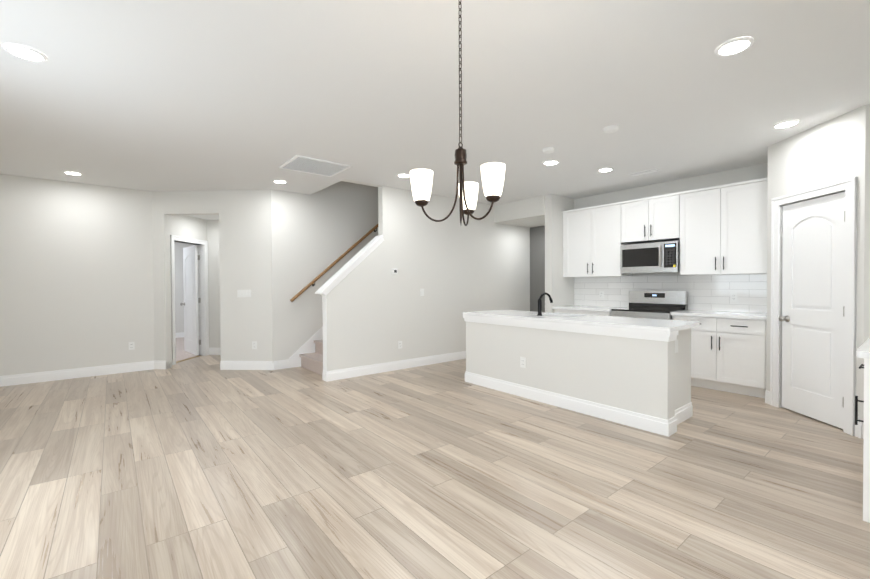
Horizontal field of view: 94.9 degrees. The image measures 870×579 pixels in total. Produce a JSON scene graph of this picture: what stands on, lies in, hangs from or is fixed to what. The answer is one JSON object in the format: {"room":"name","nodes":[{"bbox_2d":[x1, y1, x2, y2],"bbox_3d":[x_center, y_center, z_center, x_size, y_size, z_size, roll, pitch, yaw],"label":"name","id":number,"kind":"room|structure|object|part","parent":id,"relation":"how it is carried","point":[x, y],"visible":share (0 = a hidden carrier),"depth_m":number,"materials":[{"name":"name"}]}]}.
{"room":"open-plan living area","nodes":[
{"label":"open-plan living area","id":0,"kind":"room"},
{"bbox_2d":[0,174,153,375],"bbox_3d":[-5.213,-0.126,5.554,2.155,2.740,0.150,-1,1,-39],"label":"wall","id":1,"kind":"structure","parent":0,"point":[76,275],"depth_m":5.58,"materials":[{"name":"white paint"}]},
{"bbox_2d":[129,342,134,349],"bbox_3d":[-4.552,0.846,5.996,0.072,0.116,0.007,-1,1,-39],"label":"wall device","id":2,"kind":"object","parent":1,"relation":"attached to","point":[131,344],"depth_m":5.99,"materials":[{"name":"white plastic"}]},
{"bbox_2d":[174,242,198,332],"bbox_3d":[-5.475,-0.189,10.557,8.100,2.740,0.120,-1,1,-39],"label":"wall","id":3,"kind":"structure","parent":0,"point":[179,294],"depth_m":9.83,"materials":[{"name":"white paint"}]},
{"bbox_2d":[176,331,198,337],"bbox_3d":[-5.426,1.114,10.522,8.100,0.135,0.014,-1,1,-39],"label":"baseboard","id":4,"kind":"structure","parent":3,"relation":"attached to","point":[178,335],"depth_m":9.84,"materials":[{"name":"white"}]},
{"bbox_2d":[176,336,198,361],"bbox_3d":[-5.114,1.203,8.244,5.720,0.012,3.950,-1,1,-39],"label":"floor","id":5,"kind":"structure","parent":0,"point":[181,354],"depth_m":7.64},
{"bbox_2d":[189,215,218,219],"bbox_3d":[-3.696,-1.329,6.804,1.120,0.100,1.140,0,1,3],"label":"ceiling","id":6,"kind":"structure","parent":0,"point":[210,217],"depth_m":7.06,"materials":[{"name":"white paint"}]},
{"bbox_2d":[152,189,271,368],"bbox_3d":[-3.790,-0.175,8.796,4.176,2.740,5.923,-1,1,-39],"label":"wall","id":7,"kind":"structure","parent":0,"point":[237,235],"depth_m":6.10,"materials":[{"name":"white paint"}]},
{"bbox_2d":[176,245,200,362],"bbox_3d":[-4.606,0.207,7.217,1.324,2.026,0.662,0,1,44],"label":"bedroom door","id":8,"kind":"structure","parent":7,"relation":"in","point":[190,281],"depth_m":7.51,"materials":[{"name":"white wood"}]},
{"bbox_2d":[170,235,208,364],"bbox_3d":[-4.293,0.167,6.936,0.142,2.111,0.945,0,1,3],"label":"door frame","id":9,"kind":"structure","parent":7,"relation":"attached to","point":[203,272],"depth_m":7.32,"materials":[{"name":"white wood"}]},
{"bbox_2d":[209,348,220,354],"bbox_3d":[-3.656,1.146,7.398,0.844,0.135,0.757,-1,1,-39],"label":"baseboard","id":10,"kind":"structure","parent":7,"relation":"attached to","point":[212,351],"depth_m":7.41,"materials":[{"name":"white wood"}]},
{"bbox_2d":[237,290,250,296],"bbox_3d":[-2.908,0.061,6.087,0.210,0.116,0.011,0,1,3],"label":"wall device","id":11,"kind":"object","parent":7,"relation":"attached to","point":[243,293],"depth_m":6.09,"materials":[{"name":"white plastic"}]},
{"bbox_2d":[252,341,256,348],"bbox_3d":[-2.753,0.851,6.092,0.072,0.116,0.008,0,1,3],"label":"wall device","id":12,"kind":"object","parent":7,"relation":"attached to","point":[254,343],"depth_m":6.09,"materials":[{"name":"white plastic"}]},
{"bbox_2d":[220,359,288,369],"bbox_3d":[-2.781,1.157,6.171,0.857,0.135,0.587,-1,1,-39],"label":"baseboard","id":13,"kind":"structure","parent":7,"relation":"attached to","point":[281,364],"depth_m":6.10,"materials":[{"name":"white wood"}]},
{"bbox_2d":[271,179,529,370],"bbox_3d":[0.340,-1.510,7.615,6.365,5.400,1.330,-1,1,-39],"label":"wall","id":14,"kind":"structure","parent":0,"point":[450,265],"depth_m":6.37,"materials":[{"name":"white paint"}]},
{"bbox_2d":[392,268,397,273],"bbox_3d":[-0.605,-0.274,5.991,0.090,0.090,0.024,-1,1,-39],"label":"wall device","id":15,"kind":"object","parent":14,"relation":"attached to","point":[394,270],"depth_m":5.98,"materials":[{"name":"white plastic"}]},
{"bbox_2d":[325,351,465,381],"bbox_3d":[0.236,1.136,6.690,4.334,0.135,0.014,-1,1,-39],"label":"baseboard","id":16,"kind":"structure","parent":14,"relation":"attached to","point":[339,374],"depth_m":5.96,"materials":[{"name":"white wood"}]},
{"bbox_2d":[398,341,401,348],"bbox_3d":[-0.530,0.840,6.072,0.072,0.116,0.007,-1,1,-39],"label":"wall device","id":17,"kind":"object","parent":14,"relation":"attached to","point":[399,342],"depth_m":6.06,"materials":[{"name":"white plastic"}]},
{"bbox_2d":[0,355,869,578],"bbox_3d":[-0.317,1.252,5.462,9.920,0.060,9.910,-1,1,-39],"label":"floor","id":18,"kind":"structure","parent":0,"point":[202,467],"depth_m":2.58,"materials":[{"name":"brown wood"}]},
{"bbox_2d":[289,224,383,374],"bbox_3d":[0.433,-0.883,7.596,5.999,4.146,1.245,-1,1,-39],"label":"staircase","id":19,"kind":"structure","parent":18,"relation":"on","point":[310,354],"depth_m":5.86,"materials":[{"name":"wood"}]},
{"bbox_3d":[-0.461,-0.463,6.976,3.800,3.330,1.088,-1,1,-39],"label":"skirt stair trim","id":20,"kind":"part","parent":19,"relation":"part of","materials":[{"name":"white wood"}]},
{"bbox_3d":[-0.814,-1.386,7.331,3.711,3.122,0.082,-1,1,-39],"label":"handrail","id":21,"kind":"part","parent":19,"relation":"part of","materials":[{"name":"brown wood"}]},
{"bbox_2d":[553,306,608,315],"bbox_3d":[2.450,0.745,6.299,0.648,0.905,0.957,-1,1,-39],"label":"base cabinet","id":22,"kind":"object","parent":18,"relation":"on","point":[557,309],"depth_m":6.07,"materials":[{"name":"white stone"}]},
{"bbox_2d":[463,316,699,436],"bbox_3d":[1.472,0.782,4.564,0.791,0.885,2.526,-1,1,-39],"label":"kitchen island","id":23,"kind":"object","parent":18,"relation":"on","point":[632,372],"depth_m":3.91,"materials":[{"name":"white paint"}]},
{"bbox_2d":[463,312,686,331],"bbox_3d":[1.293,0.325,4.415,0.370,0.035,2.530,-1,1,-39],"label":"island countertop","id":24,"kind":"structure","parent":23,"relation":"on","point":[643,325],"depth_m":4.01,"materials":[{"name":"white stone"}]},
{"bbox_2d":[537,292,552,315],"bbox_3d":[1.309,0.169,4.742,0.284,0.268,0.066,-1,1,-39],"label":"faucet","id":25,"kind":"object","parent":24,"relation":"on","point":[539,300],"depth_m":4.66,"materials":[{"name":"black metal"}]},
{"bbox_2d":[609,309,668,319],"bbox_3d":[3.007,0.751,5.612,0.648,0.905,0.812,-1,1,-39],"label":"stove","id":26,"kind":"object","parent":18,"relation":"on","point":[635,313],"depth_m":5.43,"materials":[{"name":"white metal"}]},
{"bbox_2d":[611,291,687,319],"bbox_3d":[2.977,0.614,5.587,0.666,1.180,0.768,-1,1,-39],"label":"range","id":27,"kind":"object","parent":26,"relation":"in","point":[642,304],"depth_m":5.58,"materials":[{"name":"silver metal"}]},
{"bbox_2d":[669,313,766,397],"bbox_3d":[3.566,0.757,4.920,0.648,0.905,0.967,-1,1,-39],"label":"base cabinet","id":28,"kind":"object","parent":18,"relation":"on","point":[728,354],"depth_m":4.66,"materials":[{"name":"white wood"}]},
{"bbox_2d":[561,301,766,316],"bbox_3d":[3.011,0.261,5.605,0.638,0.115,2.736,-1,1,-39],"label":"countertop","id":29,"kind":"structure","parent":28,"relation":"on","point":[649,306],"depth_m":5.58,"materials":[{"name":"white stone"}]},
{"bbox_2d":[859,358,869,522],"bbox_3d":[2.747,0.808,2.114,0.617,0.885,0.613,-1,1,-39],"label":"base cabinet","id":30,"kind":"object","parent":18,"relation":"on","point":[866,439],"depth_m":2.15,"materials":[{"name":"white wood"}]},
{"bbox_2d":[856,338,869,357],"bbox_3d":[3.127,0.342,2.437,1.682,0.035,0.643,-1,1,-39],"label":"countertop","id":31,"kind":"structure","parent":30,"relation":"on","point":[864,351],"depth_m":2.17,"materials":[{"name":"white stone"}]},
{"bbox_2d":[0,0,869,204],"bbox_3d":[-0.492,-1.561,4.170,8.090,0.120,8.160,-1,1,-39],"label":"ceiling","id":32,"kind":"structure","parent":0,"point":[175,95],"depth_m":2.96,"materials":[{"name":"white paint"}]},
{"bbox_2d":[3,43,47,61],"bbox_3d":[-2.479,-1.450,2.423,0.188,0.035,0.203,-1,1,-39],"label":"recessed light","id":33,"kind":"object","parent":32,"relation":"in","point":[20,51],"depth_m":2.46,"materials":[{"name":"white plastic"}]},
{"bbox_2d":[279,155,351,176],"bbox_3d":[-1.437,-1.486,4.787,0.672,0.035,0.624,-1,1,-39],"label":"air vent","id":34,"kind":"object","parent":32,"relation":"in","point":[304,164],"depth_m":4.86,"materials":[{"name":"white metal"}]},
{"bbox_2d":[279,155,351,176],"bbox_3d":[-1.465,-1.499,4.888,0.680,0.012,0.600,-1,1,-39],"label":"vent grille","id":35,"kind":"object","parent":34,"relation":"attached to","point":[299,163],"depth_m":4.86,"materials":[{"name":"white metal"}]},
{"bbox_2d":[410,0,504,225],"bbox_3d":[0.138,-0.890,1.853,0.437,1.182,0.408,-1,1,-39],"label":"chandelier","id":36,"kind":"object","parent":32,"relation":"hanging from","point":[492,174],"visible":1,"depth_m":1.83,"materials":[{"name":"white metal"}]},
{"bbox_2d":[542,160,558,164],"bbox_3d":[1.350,-1.498,4.663,0.196,0.035,0.193,-1,1,-39],"label":"recessed light","id":37,"kind":"object","parent":32,"relation":"in","point":[549,162],"depth_m":4.74,"materials":[{"name":"white plastic"}]},
{"bbox_2d":[603,125,618,132],"bbox_3d":[1.618,-1.486,3.661,0.183,0.035,0.151,-1,1,-39],"label":"recessed light","id":38,"kind":"object","parent":32,"relation":"in","point":[612,128],"depth_m":3.68,"materials":[{"name":"white plastic"}]},
{"bbox_2d":[629,168,660,175],"bbox_3d":[2.667,-1.510,5.092,0.161,0.035,0.341,-1,1,-39],"label":"recessed light","id":39,"kind":"object","parent":32,"relation":"in","point":[655,169],"depth_m":5.19,"materials":[{"name":"white metal"}]},
{"bbox_2d":[629,168,660,175],"bbox_3d":[2.729,-1.524,5.205,0.140,0.010,0.340,-1,1,-39],"label":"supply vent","id":40,"kind":"object","parent":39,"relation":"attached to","point":[655,169],"depth_m":5.19,"materials":[{"name":"white metal"}]},
{"bbox_2d":[715,37,753,55],"bbox_3d":[1.793,-1.471,2.393,0.198,0.035,0.188,-1,1,-39],"label":"recessed light","id":41,"kind":"object","parent":32,"relation":"in","point":[737,45],"depth_m":2.43,"materials":[{"name":"white plastic"}]},
{"bbox_2d":[772,119,799,128],"bbox_3d":[3.133,-1.492,3.564,0.206,0.035,0.180,-1,1,-39],"label":"recessed light","id":42,"kind":"object","parent":32,"relation":"in","point":[784,124],"depth_m":3.64,"materials":[{"name":"white plastic"}]},
{"bbox_2d":[494,195,544,227],"bbox_3d":[1.889,-1.453,7.311,1.160,0.440,1.090,-1,1,-39],"label":"ceiling soffit","id":43,"kind":"structure","parent":0,"point":[529,212],"depth_m":7.00,"materials":[{"name":"white paint"}]},
{"bbox_2d":[530,226,544,311],"bbox_3d":[2.299,-0.190,7.655,0.120,2.740,1.090,-1,1,-39],"label":"wall","id":44,"kind":"structure","parent":0,"point":[537,262],"depth_m":7.90,"materials":[{"name":"grey paint"}]},
{"bbox_2d":[545,194,575,312],"bbox_3d":[2.092,-0.176,6.703,0.640,2.740,0.130,-1,1,-39],"label":"wall","id":45,"kind":"structure","parent":0,"point":[560,288],"depth_m":6.53,"materials":[{"name":"white paint"}]},
{"bbox_2d":[576,163,767,275],"bbox_3d":[3.729,-0.166,5.306,0.150,2.740,4.360,-1,1,-39],"label":"wall","id":46,"kind":"structure","parent":0,"point":[759,171],"depth_m":5.62,"materials":[{"name":"white paint"}]},
{"bbox_2d":[562,202,636,276],"bbox_3d":[2.584,-0.750,6.344,0.348,1.092,1.034,-1,1,-39],"label":"upper cabinet","id":47,"kind":"object","parent":46,"relation":"attached to","point":[591,235],"depth_m":6.23,"materials":[{"name":"white wood"}]},
{"bbox_2d":[621,193,672,244],"bbox_3d":[3.115,-0.989,5.683,0.348,0.602,0.776,-1,1,-39],"label":"upper cabinet","id":48,"kind":"object","parent":46,"relation":"attached to","point":[648,218],"depth_m":5.58,"materials":[{"name":"white wood"}]},
{"bbox_2d":[617,241,680,272],"bbox_3d":[3.081,-0.442,5.655,0.449,0.410,0.758,-1,1,-39],"label":"microwave","id":49,"kind":"object","parent":46,"relation":"attached to","point":[660,256],"depth_m":5.53,"materials":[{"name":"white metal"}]},
{"bbox_2d":[574,274,766,312],"bbox_3d":[3.255,0.037,5.800,0.008,0.485,2.736,-1,1,-39],"label":"backsplash","id":50,"kind":"structure","parent":46,"relation":"attached to","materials":[{"name":"tile"}]},
{"bbox_2d":[673,177,767,276],"bbox_3d":[3.651,-0.738,5.025,0.348,1.092,1.044,-1,1,-39],"label":"upper cabinet","id":51,"kind":"object","parent":46,"relation":"attached to","point":[715,256],"depth_m":4.90,"materials":[{"name":"white wood"}]},
{"bbox_2d":[766,104,869,436],"bbox_3d":[4.052,-0.147,3.722,1.380,2.740,1.490,-1,1,-39],"label":"wall","id":52,"kind":"structure","parent":0,"point":[833,150],"depth_m":3.51,"materials":[{"name":"white paint"}]},
{"bbox_2d":[779,192,844,428],"bbox_3d":[3.539,0.181,3.769,0.106,2.064,0.676,0,1,2],"label":"pantry door","id":53,"kind":"structure","parent":52,"relation":"in","point":[811,318],"depth_m":3.75,"materials":[{"name":"white wood"}]},
{"bbox_2d":[770,177,856,435],"bbox_3d":[3.587,0.139,3.771,0.142,2.171,0.857,0,1,2],"label":"door frame","id":54,"kind":"structure","parent":52,"relation":"attached to","point":[848,186],"depth_m":3.43,"materials":[{"name":"white wood"}]}
]}

